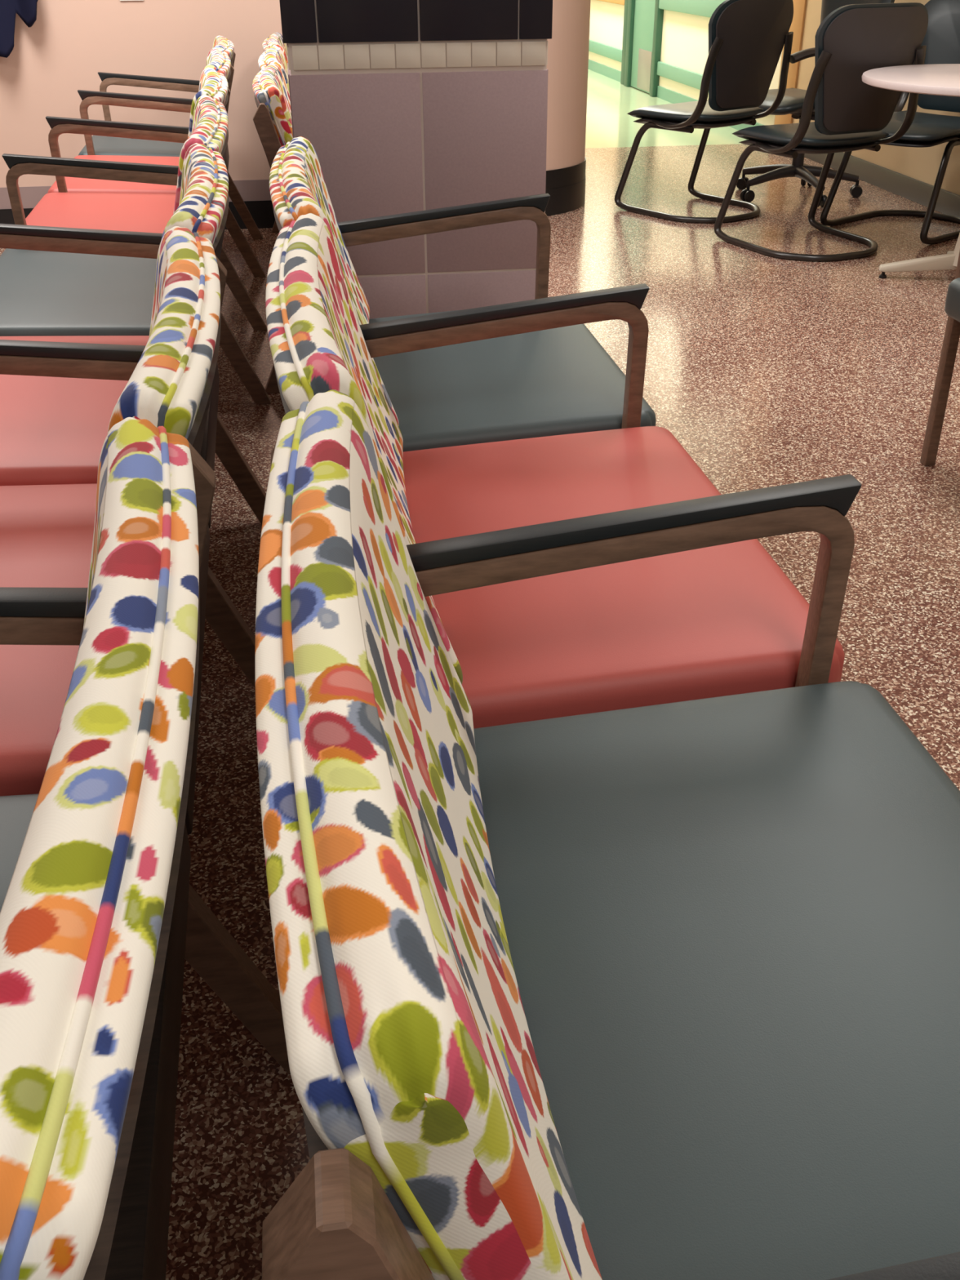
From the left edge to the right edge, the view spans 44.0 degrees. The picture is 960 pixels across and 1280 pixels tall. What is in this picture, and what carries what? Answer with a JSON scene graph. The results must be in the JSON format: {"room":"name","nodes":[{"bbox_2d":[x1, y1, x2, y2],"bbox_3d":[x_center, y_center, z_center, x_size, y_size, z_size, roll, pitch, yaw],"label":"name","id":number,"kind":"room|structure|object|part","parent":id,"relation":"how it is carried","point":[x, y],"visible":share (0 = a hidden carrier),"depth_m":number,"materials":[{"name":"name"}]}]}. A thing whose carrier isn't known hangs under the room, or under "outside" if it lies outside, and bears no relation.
{"room":"hospital interior","nodes":[
{"label":"hospital interior","id":0,"kind":"room"},
{"bbox_2d":[0,0,591,187],"bbox_3d":[-3.188,-5.497,8.913,6.060,2.700,10.340,-5,31,-7],"label":"wall","id":1,"kind":"structure","parent":0,"point":[63,53],"depth_m":4.98,"materials":[{"name":"beige paint"}]},
{"bbox_2d":[0,179,271,208],"bbox_3d":[-2.635,-1.866,5.077,5.640,0.088,0.004,-5,31,-7],"label":"trim","id":2,"kind":"structure","parent":1,"relation":"attached to","point":[249,189],"depth_m":5.25,"materials":[{"name":"grey plastic"}]},
{"bbox_2d":[0,156,586,229],"bbox_3d":[-3.177,-4.418,9.544,6.068,0.200,10.348,-5,31,-7],"label":"baseboard","id":3,"kind":"structure","parent":1,"relation":"attached to","point":[562,200],"depth_m":5.53,"materials":[{"name":"black"}]},
{"bbox_2d":[0,69,959,1279],"bbox_3d":[-1.835,-2.435,6.453,7.650,0.100,18.000,-5,31,-7],"label":"floor","id":4,"kind":"structure","parent":0,"point":[767,371],"depth_m":3.08,"materials":[{"name":"stone"}]},
{"bbox_2d":[0,417,199,1279],"bbox_3d":[-0.427,0.363,0.797,0.631,0.794,0.748,-5,31,-8],"label":"chair","id":5,"kind":"object","parent":4,"relation":"on","point":[95,864],"visible":1,"depth_m":0.51,"materials":[{"name":"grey fabric"}]},
{"bbox_3d":[-0.499,0.351,0.792,0.490,0.110,0.710,-5,31,-8],"label":"seat","id":6,"kind":"part","parent":5,"relation":"part of","materials":[{"name":"grey leather"}]},
{"bbox_3d":[-0.216,0.157,0.733,0.116,0.272,0.712,-5,31,-8],"label":"panel","id":7,"kind":"part","parent":5,"relation":"part of","materials":[{"name":"multicoloured fabric"}]},
{"bbox_3d":[-0.248,0.359,0.846,0.048,0.080,0.715,-5,31,-8],"label":"rail","id":8,"kind":"part","parent":5,"relation":"part of","materials":[{"name":"brown wood"}]},
{"bbox_2d":[0,142,255,688],"bbox_3d":[-0.676,-0.378,2.060,0.632,0.794,0.758,-5,31,-8],"label":"chair","id":9,"kind":"object","parent":4,"relation":"on","point":[60,395],"visible":0.33,"depth_m":1.84,"materials":[{"name":"red leather"}]},
{"bbox_3d":[-0.647,-0.131,1.783,0.485,0.648,0.030,-5,31,-8],"label":"armrest","id":10,"kind":"part","parent":9,"relation":"part of","materials":[{"name":"brown wood"}]},
{"bbox_3d":[-0.748,-0.390,2.055,0.490,0.110,0.720,-5,31,-8],"label":"seat","id":11,"kind":"part","parent":9,"relation":"part of","materials":[{"name":"red leather"}]},
{"bbox_3d":[-0.491,-0.594,1.986,0.173,0.348,0.728,-5,31,-8],"label":"backrest","id":12,"kind":"part","parent":9,"relation":"part of","materials":[{"name":"fabric"}]},
{"bbox_3d":[-0.497,-0.382,2.109,0.048,0.080,0.725,-5,31,-8],"label":"rail","id":13,"kind":"part","parent":9,"relation":"part of","materials":[{"name":"brown wood"}]},
{"bbox_3d":[-0.465,-0.584,1.996,0.116,0.272,0.722,-5,31,-8],"label":"panel","id":14,"kind":"part","parent":9,"relation":"part of","materials":[{"name":"brown wood"}]},
{"bbox_3d":[-0.397,-0.200,1.791,0.190,0.757,0.030,-5,31,-8],"label":"leg","id":15,"kind":"part","parent":9,"relation":"part of","materials":[{"name":"brown wood"}]},
{"bbox_2d":[0,94,266,524],"bbox_3d":[-0.818,-0.770,2.729,0.632,0.794,0.823,-5,31,-8],"label":"chair","id":16,"kind":"object","parent":4,"relation":"on","point":[55,281],"visible":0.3,"depth_m":2.50,"materials":[{"name":"grey leather"}]},
{"bbox_3d":[-0.890,-0.783,2.723,0.490,0.110,0.785,-5,31,-8],"label":"seat","id":17,"kind":"part","parent":16,"relation":"part of","materials":[{"name":"grey plastic"}]},
{"bbox_3d":[-0.784,-0.506,2.424,0.485,0.648,0.030,-5,31,-8],"label":"armrest","id":18,"kind":"part","parent":16,"relation":"part of","materials":[{"name":"brown wood"}]},
{"bbox_3d":[-0.633,-0.986,2.655,0.173,0.348,0.793,-5,31,-8],"label":"backrest","id":19,"kind":"part","parent":16,"relation":"part of","materials":[{"name":"fabric"}]},
{"bbox_3d":[-0.607,-0.977,2.665,0.116,0.272,0.787,-5,31,-8],"label":"panel","id":20,"kind":"part","parent":16,"relation":"part of","materials":[{"name":"brown wood"}]},
{"bbox_3d":[-0.534,-0.576,2.432,0.190,0.757,0.030,-5,31,-8],"label":"leg","id":21,"kind":"part","parent":16,"relation":"part of","materials":[{"name":"brown wood"}]},
{"bbox_2d":[1,67,271,404],"bbox_3d":[-0.958,-1.158,3.391,0.631,0.794,0.743,-5,31,-8],"label":"chair","id":22,"kind":"object","parent":4,"relation":"on","point":[119,211],"visible":0.25,"depth_m":3.22,"materials":[{"name":"red leather"}]},
{"bbox_3d":[-0.931,-0.915,3.120,0.485,0.648,0.030,-5,31,-8],"label":"armrest","id":23,"kind":"part","parent":22,"relation":"part of","materials":[{"name":"brown wood"}]},
{"bbox_3d":[-1.030,-1.171,3.385,0.490,0.110,0.705,-5,31,-8],"label":"seat","id":24,"kind":"part","parent":22,"relation":"part of","materials":[{"name":"red leather"}]},
{"bbox_3d":[-0.773,-1.374,3.317,0.173,0.348,0.713,-5,31,-8],"label":"backrest","id":25,"kind":"part","parent":22,"relation":"part of","materials":[{"name":"fabric"}]},
{"bbox_3d":[-0.748,-1.365,3.327,0.116,0.272,0.707,-5,31,-8],"label":"panel","id":26,"kind":"part","parent":22,"relation":"part of","materials":[{"name":"brown wood"}]},
{"bbox_3d":[-0.681,-0.985,3.128,0.190,0.757,0.030,-5,31,-8],"label":"leg","id":27,"kind":"part","parent":22,"relation":"part of","materials":[{"name":"brown wood"}]},
{"bbox_2d":[0,226,290,1074],"bbox_3d":[-0.551,-0.006,1.427,0.632,0.794,0.738,-5,31,-8],"label":"chair","id":28,"kind":"object","parent":4,"relation":"on","point":[46,531],"visible":0.46,"depth_m":1.24,"materials":[{"name":"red fabric"}]},
{"bbox_3d":[-0.524,0.236,1.158,0.485,0.648,0.030,-5,31,-8],"label":"armrest","id":29,"kind":"part","parent":28,"relation":"part of","materials":[{"name":"brown wood"}]},
{"bbox_3d":[-0.623,-0.019,1.421,0.490,0.110,0.700,-5,31,-8],"label":"seat","id":30,"kind":"part","parent":28,"relation":"part of","materials":[{"name":"red leather"}]},
{"bbox_3d":[-0.366,-0.222,1.352,0.173,0.348,0.708,-5,31,-8],"label":"backrest","id":31,"kind":"part","parent":28,"relation":"part of","materials":[{"name":"fabric"}]},
{"bbox_3d":[-0.372,-0.011,1.475,0.048,0.080,0.705,-5,31,-8],"label":"rail","id":32,"kind":"part","parent":28,"relation":"part of","materials":[{"name":"brown wood"}]},
{"bbox_3d":[-0.341,-0.213,1.363,0.116,0.272,0.702,-5,31,-8],"label":"panel","id":33,"kind":"part","parent":28,"relation":"part of","materials":[{"name":"multicoloured fabric"}]},
{"bbox_3d":[-0.274,0.167,1.166,0.190,0.757,0.030,-5,31,-8],"label":"leg","id":34,"kind":"part","parent":28,"relation":"part of","materials":[{"name":"brown wood"}]},
{"bbox_2d":[45,48,266,330],"bbox_3d":[-1.083,-1.529,4.022,0.631,0.794,0.748,-5,31,-8],"label":"chair","id":35,"kind":"object","parent":4,"relation":"on","point":[216,60],"visible":0.22,"depth_m":3.70,"materials":[{"name":"red leather"}]},
{"bbox_3d":[-1.155,-1.542,4.017,0.490,0.110,0.710,-5,31,-8],"label":"seat","id":36,"kind":"part","parent":35,"relation":"part of","materials":[{"name":"red leather"}]},
{"bbox_3d":[-1.055,-1.284,3.749,0.485,0.648,0.030,-5,31,-8],"label":"armrest","id":37,"kind":"part","parent":35,"relation":"part of","materials":[{"name":"brown wood"}]},
{"bbox_3d":[-0.898,-1.745,3.948,0.173,0.348,0.718,-5,31,-8],"label":"backrest","id":38,"kind":"part","parent":35,"relation":"part of","materials":[{"name":"fabric"}]},
{"bbox_3d":[-0.872,-1.736,3.959,0.116,0.272,0.712,-5,31,-8],"label":"panel","id":39,"kind":"part","parent":35,"relation":"part of","materials":[{"name":"brown wood"}]},
{"bbox_3d":[-0.805,-1.354,3.758,0.190,0.757,0.030,-5,31,-8],"label":"leg","id":40,"kind":"part","parent":35,"relation":"part of","materials":[{"name":"brown wood"}]},
{"bbox_2d":[77,35,265,276],"bbox_3d":[-1.199,-1.890,4.638,0.631,0.794,0.705,-5,31,-8],"label":"chair","id":41,"kind":"object","parent":4,"relation":"on","point":[95,144],"visible":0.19,"depth_m":4.47,"materials":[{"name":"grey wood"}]},
{"bbox_3d":[-1.269,-1.896,4.621,0.490,0.110,0.640,-5,31,-8],"label":"seat","id":42,"kind":"part","parent":41,"relation":"part of","materials":[{"name":"grey leather"}]},
{"bbox_3d":[-1.175,-1.656,4.384,0.485,0.648,0.030,-5,31,-8],"label":"armrest","id":43,"kind":"part","parent":41,"relation":"part of","materials":[{"name":"brown wood"}]},
{"bbox_3d":[-1.288,-1.993,4.958,0.485,0.648,0.030,-5,31,-8],"label":"armrest","id":44,"kind":"part","parent":41,"relation":"part of","materials":[{"name":"brown wood"}]},
{"bbox_3d":[-1.012,-2.099,4.553,0.173,0.348,0.648,-5,31,-8],"label":"backrest","id":45,"kind":"part","parent":41,"relation":"part of","materials":[{"name":"fabric"}]},
{"bbox_3d":[-1.018,-1.888,4.676,0.048,0.080,0.645,-5,31,-8],"label":"rail","id":46,"kind":"part","parent":41,"relation":"part of","materials":[{"name":"brown wood"}]},
{"bbox_3d":[-0.986,-2.090,4.563,0.116,0.272,0.642,-5,31,-8],"label":"panel","id":47,"kind":"part","parent":41,"relation":"part of","materials":[{"name":"brown wood"}]},
{"bbox_3d":[-0.925,-1.726,4.392,0.190,0.757,0.030,-5,31,-8],"label":"leg","id":48,"kind":"part","parent":41,"relation":"part of","materials":[{"name":"brown wood"}]},
{"bbox_3d":[-1.038,-2.063,4.966,0.190,0.757,0.030,-5,31,-8],"label":"leg","id":49,"kind":"part","parent":41,"relation":"part of","materials":[{"name":"brown wood"}]},
{"bbox_2d":[252,63,293,393],"bbox_3d":[-0.360,-1.255,3.549,0.631,0.794,0.743,-5,31,-7],"label":"chair","id":50,"kind":"object","parent":4,"relation":"on","point":[272,119],"visible":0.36,"depth_m":3.08,"materials":[{"name":"multicoloured fabric"}]},
{"bbox_3d":[-0.577,-1.425,3.428,0.116,0.272,0.707,-5,31,-7],"label":"panel","id":51,"kind":"part","parent":50,"relation":"part of","materials":[{"name":"brown wood"}]},
{"bbox_3d":[-0.526,-1.044,3.227,0.190,0.757,0.030,-5,31,-7],"label":"leg","id":52,"kind":"part","parent":50,"relation":"part of","materials":[{"name":"brown wood"}]},
{"bbox_3d":[-0.552,-1.439,3.424,0.173,0.348,0.713,-5,31,-7],"label":"backrest","id":53,"kind":"part","parent":50,"relation":"part of","materials":[{"name":"fabric"}]},
{"bbox_2d":[257,45,289,94],"bbox_3d":[-0.461,-1.623,4.176,0.631,0.794,0.733,-5,31,-7],"label":"chair","id":54,"kind":"object","parent":4,"relation":"on","point":[273,55],"visible":0.14,"depth_m":3.95,"materials":[{"name":"multicoloured fabric"}]},
{"bbox_2d":[262,32,288,232],"bbox_3d":[-0.563,-1.996,4.812,0.631,0.794,0.760,-5,31,-7],"label":"chair","id":55,"kind":"object","parent":4,"relation":"on","point":[276,38],"visible":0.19,"depth_m":4.63,"materials":[{"name":"multicoloured fabric"}]},
{"bbox_3d":[-0.754,-2.173,4.676,0.173,0.348,0.703,-5,31,-7],"label":"backrest","id":56,"kind":"part","parent":55,"relation":"part of","materials":[{"name":"fabric"}]},
{"bbox_3d":[-0.835,-2.146,5.105,0.190,0.757,0.030,-5,31,-7],"label":"leg","id":57,"kind":"part","parent":55,"relation":"part of","materials":[{"name":"brown wood"}]},
{"bbox_2d":[279,0,552,319],"bbox_3d":[-0.163,-1.825,2.593,0.610,2.743,0.325,-5,31,-7],"label":"tiled pillar","id":58,"kind":"structure","parent":4,"relation":"on","point":[403,106],"depth_m":2.78,"materials":[{"name":"beige tile"}]},
{"bbox_2d":[269,136,656,451],"bbox_3d":[-0.073,-0.463,2.198,0.631,0.794,0.780,-5,31,-7],"label":"chair","id":59,"kind":"object","parent":4,"relation":"on","point":[532,368],"visible":0.49,"depth_m":1.97,"materials":[{"name":"grey leather"}]},
{"bbox_3d":[-0.289,-0.626,2.065,0.116,0.272,0.717,-5,31,-7],"label":"panel","id":60,"kind":"part","parent":59,"relation":"part of","materials":[{"name":"fabric"}]},
{"bbox_3d":[-0.263,-0.639,2.061,0.173,0.348,0.723,-5,31,-7],"label":"backrest","id":61,"kind":"part","parent":59,"relation":"part of","materials":[{"name":"fabric"}]},
{"bbox_3d":[-0.095,-0.590,2.559,0.485,0.648,0.030,-5,31,-7],"label":"armrest","id":62,"kind":"part","parent":59,"relation":"part of","materials":[{"name":"brown wood"}]},
{"bbox_3d":[0.015,-0.214,1.919,0.485,0.648,0.030,-5,31,-7],"label":"armrest","id":63,"kind":"part","parent":59,"relation":"part of","materials":[{"name":"brown wood"}]},
{"bbox_3d":[-0.003,-0.480,2.199,0.490,0.110,0.715,-5,31,-7],"label":"seat","id":64,"kind":"part","parent":59,"relation":"part of","materials":[{"name":"grey leather"}]},
{"bbox_2d":[265,213,861,728],"bbox_3d":[0.038,-0.080,1.546,0.631,0.794,0.753,-5,31,-7],"label":"chair","id":65,"kind":"object","parent":4,"relation":"on","point":[595,571],"visible":0.61,"depth_m":1.30,"materials":[{"name":"red leather"}]},
{"bbox_3d":[-0.127,0.134,1.220,0.190,0.757,0.030,-5,31,-7],"label":"leg","id":66,"kind":"part","parent":65,"relation":"part of","materials":[{"name":"wood"}]},
{"bbox_3d":[-0.180,-0.250,1.425,0.116,0.272,0.717,-5,31,-7],"label":"panel","id":67,"kind":"part","parent":65,"relation":"part of","materials":[{"name":"multicoloured fabric"}]},
{"bbox_3d":[-0.154,-0.264,1.421,0.173,0.348,0.723,-5,31,-7],"label":"backrest","id":68,"kind":"part","parent":65,"relation":"part of","materials":[{"name":"fabric"}]},
{"bbox_3d":[0.106,-0.105,1.559,0.490,0.110,0.715,-5,31,-7],"label":"seat","id":69,"kind":"part","parent":65,"relation":"part of","materials":[{"name":"red leather"}]},
{"bbox_3d":[0.124,0.161,1.279,0.485,0.648,0.030,-5,31,-7],"label":"armrest","id":70,"kind":"part","parent":65,"relation":"part of","materials":[{"name":"brown wood"}]},
{"bbox_2d":[254,389,959,1279],"bbox_3d":[0.147,0.297,0.913,0.631,0.785,0.743,-5,31,-7],"label":"chair","id":71,"kind":"object","parent":4,"relation":"on","point":[669,991],"visible":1,"depth_m":0.78,"materials":[{"name":"grey leather"}]},
{"bbox_3d":[-0.019,0.504,0.589,0.190,0.757,0.030,-5,31,-7],"label":"leg","id":72,"kind":"part","parent":71,"relation":"part of","materials":[{"name":"brown wood"}]},
{"bbox_3d":[-0.071,0.123,0.789,0.116,0.272,0.707,-5,31,-7],"label":"panel","id":73,"kind":"part","parent":71,"relation":"part of","materials":[{"name":"multicoloured fabric"}]},
{"bbox_3d":[-0.045,0.109,0.786,0.173,0.348,0.713,-5,31,-7],"label":"backrest","id":74,"kind":"part","parent":71,"relation":"part of","materials":[{"name":"fabric"}]},
{"bbox_3d":[0.215,0.268,0.924,0.490,0.110,0.705,-5,31,-7],"label":"seat","id":75,"kind":"part","parent":71,"relation":"part of","materials":[{"name":"grey leather"}]},
{"bbox_2d":[614,0,793,223],"bbox_3d":[1.019,-2.429,5.419,0.558,0.907,0.598,-21,36,-31],"label":"chair","id":76,"kind":"object","parent":4,"relation":"on","point":[747,38],"visible":1,"depth_m":5.18,"materials":[{"name":"black plastic"}]},
{"bbox_3d":[1.024,-2.208,5.544,0.528,0.399,0.587,-21,36,-31],"label":"sled frame","id":77,"kind":"part","parent":76,"relation":"part of","materials":[{"name":"black metal"}]},
{"bbox_3d":[0.992,-2.423,5.465,0.517,0.067,0.506,-21,36,-31],"label":"seat","id":78,"kind":"part","parent":76,"relation":"part of","materials":[{"name":"black leather"}]},
{"bbox_2d":[736,0,894,207],"bbox_3d":[1.548,-2.660,5.694,0.689,1.020,0.637,-16,34,-25],"label":"office chair","id":79,"kind":"object","parent":4,"relation":"on","point":[792,103],"visible":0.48,"depth_m":5.79,"materials":[{"name":"black plastic"}]},
{"bbox_3d":[1.462,-2.372,5.996,0.303,0.079,0.060,25,39,36],"label":"leg","id":80,"kind":"part","parent":79,"relation":"part of","materials":[{"name":"grey plastic"}]},
{"bbox_3d":[1.441,-2.282,5.843,0.303,0.078,0.060,-16,34,-25],"label":"leg","id":81,"kind":"part","parent":79,"relation":"part of","materials":[{"name":"grey plastic"}]},
{"bbox_3d":[1.475,-2.577,5.693,0.480,0.080,0.480,-16,34,-25],"label":"seat","id":82,"kind":"part","parent":79,"relation":"part of","materials":[{"name":"black leather"}]},
{"bbox_3d":[1.600,-2.245,5.779,0.060,0.079,0.303,-6,31,-9],"label":"leg","id":83,"kind":"part","parent":79,"relation":"part of","materials":[{"name":"grey plastic"}]},
{"bbox_3d":[1.722,-2.311,5.890,0.303,0.079,0.060,3,31,6],"label":"leg","id":84,"kind":"part","parent":79,"relation":"part of","materials":[{"name":"grey plastic"}]},
{"bbox_3d":[1.788,-2.954,5.678,0.119,0.500,0.460,-16,34,-25],"label":"backrest","id":85,"kind":"part","parent":79,"relation":"part of","materials":[{"name":"black plastic"}]},
{"bbox_2d":[714,2,928,262],"bbox_3d":[1.357,-2.050,4.771,0.558,0.907,0.598,-13,33,-21],"label":"chair","id":86,"kind":"object","parent":4,"relation":"on","point":[852,40],"visible":0.97,"depth_m":4.49,"materials":[{"name":"black leather"}]},
{"bbox_3d":[1.361,-1.829,4.896,0.528,0.399,0.587,-13,33,-21],"label":"sled frame","id":87,"kind":"part","parent":86,"relation":"part of","materials":[{"name":"black metal"}]},
{"bbox_3d":[1.338,-2.047,4.821,0.517,0.067,0.506,-13,33,-21],"label":"seat","id":88,"kind":"part","parent":86,"relation":"part of","materials":[{"name":"black leather"}]},
{"bbox_2d":[819,0,959,244],"bbox_3d":[1.889,-2.218,5.051,0.598,0.907,0.558,-24,38,-34],"label":"chair","id":89,"kind":"object","parent":4,"relation":"on","point":[941,39],"visible":0.67,"depth_m":5.08,"materials":[{"name":"black plastic"}]},
{"bbox_3d":[1.894,-2.001,5.183,0.587,0.399,0.528,-24,38,-34],"label":"sled frame","id":90,"kind":"part","parent":89,"relation":"part of","materials":[{"name":"black metal"}]},
{"bbox_3d":[1.854,-2.178,5.040,0.506,0.067,0.517,-24,38,-34],"label":"seat","id":91,"kind":"part","parent":89,"relation":"part of","materials":[{"name":"black leather"}]},
{"bbox_2d":[862,63,959,278],"bbox_3d":[1.806,-1.650,4.289,0.930,0.700,0.930,-5,31,-7],"label":"round table","id":92,"kind":"object","parent":4,"relation":"on","point":[938,79],"visible":0.97,"depth_m":4.21,"materials":[{"name":"laminate"}]},
{"bbox_2d":[920,250,959,466],"bbox_3d":[1.404,-0.606,2.426,0.631,0.794,0.780,-5,31,-7],"label":"chair","id":93,"kind":"object","parent":4,"relation":"on","point":[952,308],"visible":1,"depth_m":2.79,"materials":[{"name":"brown wood"}]},
{"bbox_3d":[1.334,-0.613,2.411,0.490,0.110,0.715,-5,31,-7],"label":"seat","id":94,"kind":"part","parent":93,"relation":"part of","materials":[{"name":"grey plastic"}]},
{"bbox_2d":[588,0,959,195],"bbox_3d":[2.015,-3.948,6.223,0.150,2.700,18.000,-5,31,-7],"label":"wall","id":95,"kind":"structure","parent":0,"point":[685,37],"depth_m":8.50,"materials":[{"name":"beige paint"}]},
{"bbox_2d":[588,39,622,62],"bbox_3d":[0.954,-6.322,12.512,0.030,0.100,4.580,-5,31,-7],"label":"trim","id":96,"kind":"structure","parent":95,"relation":"attached to","point":[606,51],"depth_m":11.12,"materials":[{"name":"green paint"}]},
{"bbox_2d":[597,0,624,4],"bbox_3d":[0.941,-6.740,12.265,0.050,0.160,4.580,-5,31,-7],"label":"trim","id":97,"kind":"structure","parent":95,"relation":"attached to","point":[616,2],"depth_m":10.58,"materials":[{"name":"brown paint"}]},
{"bbox_2d":[620,0,663,97],"bbox_3d":[1.333,-5.666,9.645,0.089,2.200,1.080,-5,31,-7],"label":"door","id":98,"kind":"structure","parent":95,"relation":"in","point":[642,29],"depth_m":9.97,"materials":[{"name":"green"}]},
{"bbox_3d":[1.376,-4.775,9.964,0.004,0.300,0.400,-5,31,-7],"label":"kick plate","id":99,"kind":"part","parent":98,"relation":"part of","materials":[{"name":"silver metal"}]},
{"bbox_2d":[657,61,702,89],"bbox_3d":[1.635,-3.984,8.527,0.030,0.100,2.580,-5,31,-7],"label":"trim","id":100,"kind":"structure","parent":95,"relation":"attached to","point":[678,74],"depth_m":9.08,"materials":[{"name":"green"}]},
{"bbox_2d":[658,0,725,17],"bbox_3d":[1.622,-4.419,8.270,0.050,0.160,2.580,-5,31,-7],"label":"trim","id":101,"kind":"structure","parent":95,"relation":"attached to","point":[706,8],"depth_m":8.61,"materials":[{"name":"green paint"}]},
{"bbox_2d":[587,59,959,217],"bbox_3d":[1.941,-2.820,6.872,0.014,0.098,18.000,-5,31,-7],"label":"baseboard","id":102,"kind":"structure","parent":95,"relation":"attached to","point":[948,202],"depth_m":6.16,"materials":[{"name":"beige"}]},
{"bbox_2d":[774,0,806,124],"bbox_3d":[1.856,-4.045,6.783,0.012,2.100,0.260,-5,31,-7],"label":"trim","id":103,"kind":"structure","parent":95,"relation":"attached to","point":[797,26],"depth_m":7.03,"materials":[{"name":"brown paint"}]},
{"bbox_3d":[-2.172,-3.254,4.287,0.012,0.060,0.099,-5,31,-7],"label":"coat hook","id":104,"kind":"object","parent":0,"visible":0},
{"bbox_2d":[0,0,38,57],"bbox_3d":[-2.167,-2.793,4.537,0.820,1.036,0.056,-5,31,-7],"label":"jacket","id":105,"kind":"object","parent":104,"relation":"hanging from","point":[26,10],"visible":1,"depth_m":4.76,"materials":[{"name":"blue fabric"}]}
]}

